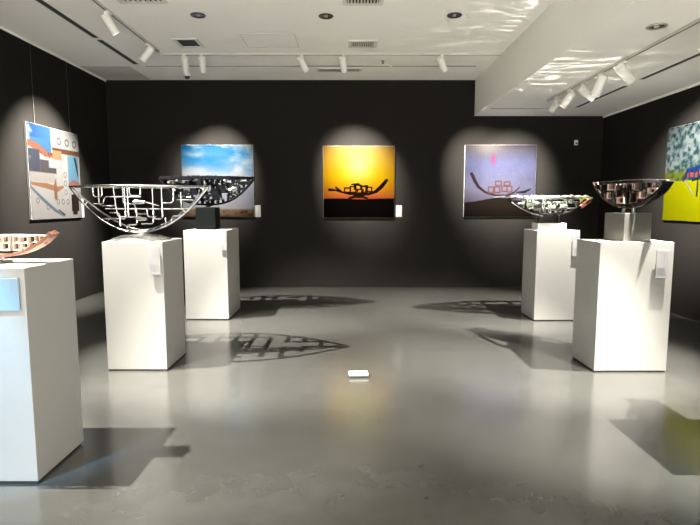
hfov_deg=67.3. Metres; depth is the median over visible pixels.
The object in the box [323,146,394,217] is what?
framed print
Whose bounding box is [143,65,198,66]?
linear air slot
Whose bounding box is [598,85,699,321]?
wall
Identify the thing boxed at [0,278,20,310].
card
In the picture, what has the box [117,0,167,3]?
ceiling vent
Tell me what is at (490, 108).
linear air slot
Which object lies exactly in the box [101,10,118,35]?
track spotlight
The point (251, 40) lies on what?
access hatch
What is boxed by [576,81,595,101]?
track spotlight
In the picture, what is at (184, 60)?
track spotlight
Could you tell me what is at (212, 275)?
pedestal
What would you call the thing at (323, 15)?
recessed light
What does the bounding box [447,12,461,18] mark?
recessed light
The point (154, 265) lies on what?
card
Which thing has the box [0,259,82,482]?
pedestal
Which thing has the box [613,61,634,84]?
track spotlight
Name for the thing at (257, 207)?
card
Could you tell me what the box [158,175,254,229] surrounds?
sculpture
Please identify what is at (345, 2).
ceiling vent
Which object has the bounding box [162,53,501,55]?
track
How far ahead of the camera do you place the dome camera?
8.82 m
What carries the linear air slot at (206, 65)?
attached to the ceiling
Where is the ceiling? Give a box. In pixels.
[0,0,554,79]
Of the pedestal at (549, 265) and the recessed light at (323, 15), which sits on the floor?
the pedestal at (549, 265)
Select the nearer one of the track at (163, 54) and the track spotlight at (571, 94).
the track spotlight at (571, 94)
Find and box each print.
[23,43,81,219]
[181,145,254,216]
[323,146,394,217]
[463,145,536,216]
[662,121,699,221]
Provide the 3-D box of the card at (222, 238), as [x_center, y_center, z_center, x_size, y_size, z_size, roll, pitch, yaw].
[-1.635,-0.259,6.782,0.090,0.200,0.021,0,6,0]
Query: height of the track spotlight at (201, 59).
0.231 m
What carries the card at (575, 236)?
attached to the pedestal at (549, 265)
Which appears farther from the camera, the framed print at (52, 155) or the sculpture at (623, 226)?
the framed print at (52, 155)
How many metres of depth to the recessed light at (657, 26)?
4.63 m
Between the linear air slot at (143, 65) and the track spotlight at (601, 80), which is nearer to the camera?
the track spotlight at (601, 80)
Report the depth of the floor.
3.60 m
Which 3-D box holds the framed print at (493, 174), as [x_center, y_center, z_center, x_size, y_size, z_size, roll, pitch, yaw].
[2.690,-1.460,9.449,1.280,1.280,0.034,0,6,0]
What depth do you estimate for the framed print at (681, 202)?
7.06 m
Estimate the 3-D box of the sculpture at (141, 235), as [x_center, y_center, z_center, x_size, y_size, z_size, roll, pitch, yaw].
[-1.955,-0.463,4.904,1.318,0.505,0.631,0,6,0]
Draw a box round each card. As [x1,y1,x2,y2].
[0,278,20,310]
[81,199,83,216]
[147,247,160,274]
[219,235,226,249]
[255,205,260,216]
[396,205,401,216]
[572,234,579,255]
[655,250,669,277]
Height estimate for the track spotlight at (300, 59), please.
0.227 m
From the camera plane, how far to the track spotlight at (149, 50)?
7.10 m
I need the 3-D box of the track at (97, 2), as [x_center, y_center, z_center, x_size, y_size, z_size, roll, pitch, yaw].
[-2.730,-2.639,4.128,0.034,0.030,6.780,0,6,0]
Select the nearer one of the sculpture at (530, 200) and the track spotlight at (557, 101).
the sculpture at (530, 200)
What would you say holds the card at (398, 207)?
attached to the wall at (429, 124)
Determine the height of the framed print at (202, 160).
1.280 m
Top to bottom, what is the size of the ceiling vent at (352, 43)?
0.026 m
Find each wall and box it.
[0,29,112,300]
[105,80,603,286]
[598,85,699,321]
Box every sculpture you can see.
[0,230,58,263]
[68,185,209,241]
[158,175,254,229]
[507,194,592,229]
[592,179,673,240]
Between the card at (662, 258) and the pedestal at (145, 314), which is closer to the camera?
the card at (662, 258)
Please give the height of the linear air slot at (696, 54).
0.006 m
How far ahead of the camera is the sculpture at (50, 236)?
2.92 m
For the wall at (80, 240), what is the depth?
7.69 m
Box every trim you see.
[0,26,105,81]
[603,82,699,117]
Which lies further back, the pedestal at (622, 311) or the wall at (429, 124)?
the wall at (429, 124)
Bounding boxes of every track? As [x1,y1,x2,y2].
[92,0,159,51]
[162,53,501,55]
[546,18,699,100]
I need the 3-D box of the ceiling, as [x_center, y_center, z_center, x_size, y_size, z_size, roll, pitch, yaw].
[0.095,-2.606,2.768,8.830,0.200,13.070,0,6,0]
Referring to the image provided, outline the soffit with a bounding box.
[474,0,699,115]
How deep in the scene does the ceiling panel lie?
8.73 m
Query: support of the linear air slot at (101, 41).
attached to the ceiling
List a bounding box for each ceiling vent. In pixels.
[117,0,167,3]
[171,38,204,47]
[316,68,361,71]
[343,0,383,5]
[349,40,377,47]
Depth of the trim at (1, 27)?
7.57 m
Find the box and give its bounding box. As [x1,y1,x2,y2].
[348,371,368,377]
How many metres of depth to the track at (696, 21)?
5.37 m
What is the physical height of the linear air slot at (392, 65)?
0.006 m
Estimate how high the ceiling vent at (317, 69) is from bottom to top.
0.026 m
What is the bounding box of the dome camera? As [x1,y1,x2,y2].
[184,73,190,78]
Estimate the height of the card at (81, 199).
0.300 m
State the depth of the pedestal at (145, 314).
4.74 m
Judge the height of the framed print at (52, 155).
2.390 m
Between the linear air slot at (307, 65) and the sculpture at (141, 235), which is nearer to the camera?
the sculpture at (141, 235)
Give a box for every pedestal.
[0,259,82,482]
[102,238,185,369]
[183,228,239,319]
[521,229,579,320]
[572,239,673,371]
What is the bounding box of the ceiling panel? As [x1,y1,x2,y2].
[80,66,149,79]
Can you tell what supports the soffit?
attached to the wall at (634, 146)
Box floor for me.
[0,287,699,524]
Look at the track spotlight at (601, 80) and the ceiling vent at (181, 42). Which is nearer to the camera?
the track spotlight at (601, 80)
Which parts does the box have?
white lid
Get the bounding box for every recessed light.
[190,12,205,18]
[318,13,333,18]
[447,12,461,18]
[645,23,667,30]
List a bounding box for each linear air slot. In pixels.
[35,0,99,37]
[95,39,139,64]
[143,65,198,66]
[206,65,299,66]
[307,65,389,66]
[392,65,477,66]
[490,108,558,108]
[574,85,629,107]
[638,52,699,79]
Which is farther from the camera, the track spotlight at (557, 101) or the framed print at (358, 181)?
the framed print at (358, 181)
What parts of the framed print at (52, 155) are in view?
stretcher frame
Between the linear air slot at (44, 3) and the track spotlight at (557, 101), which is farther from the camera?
the track spotlight at (557, 101)
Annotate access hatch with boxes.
[240,34,298,47]
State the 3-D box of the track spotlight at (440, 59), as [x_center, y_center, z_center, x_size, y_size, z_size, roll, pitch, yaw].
[1.347,-2.900,7.674,0.106,0.227,0.228,4,8,35]
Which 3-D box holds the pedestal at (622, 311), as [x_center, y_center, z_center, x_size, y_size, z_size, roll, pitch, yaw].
[2.525,0.380,4.920,0.650,1.175,0.480,0,6,0]
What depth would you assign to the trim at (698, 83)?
7.73 m
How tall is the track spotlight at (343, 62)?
0.231 m
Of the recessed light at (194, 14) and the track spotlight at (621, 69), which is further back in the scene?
the recessed light at (194, 14)
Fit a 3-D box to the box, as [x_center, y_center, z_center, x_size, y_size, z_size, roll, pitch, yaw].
[0.075,0.985,4.635,0.176,0.034,0.104,0,6,-4]
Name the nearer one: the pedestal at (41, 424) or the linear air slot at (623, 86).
the pedestal at (41, 424)
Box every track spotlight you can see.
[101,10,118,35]
[139,43,154,62]
[181,54,188,72]
[198,54,206,72]
[296,54,308,72]
[339,54,347,72]
[436,54,447,72]
[549,96,562,112]
[559,89,575,108]
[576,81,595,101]
[590,72,607,96]
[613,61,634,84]

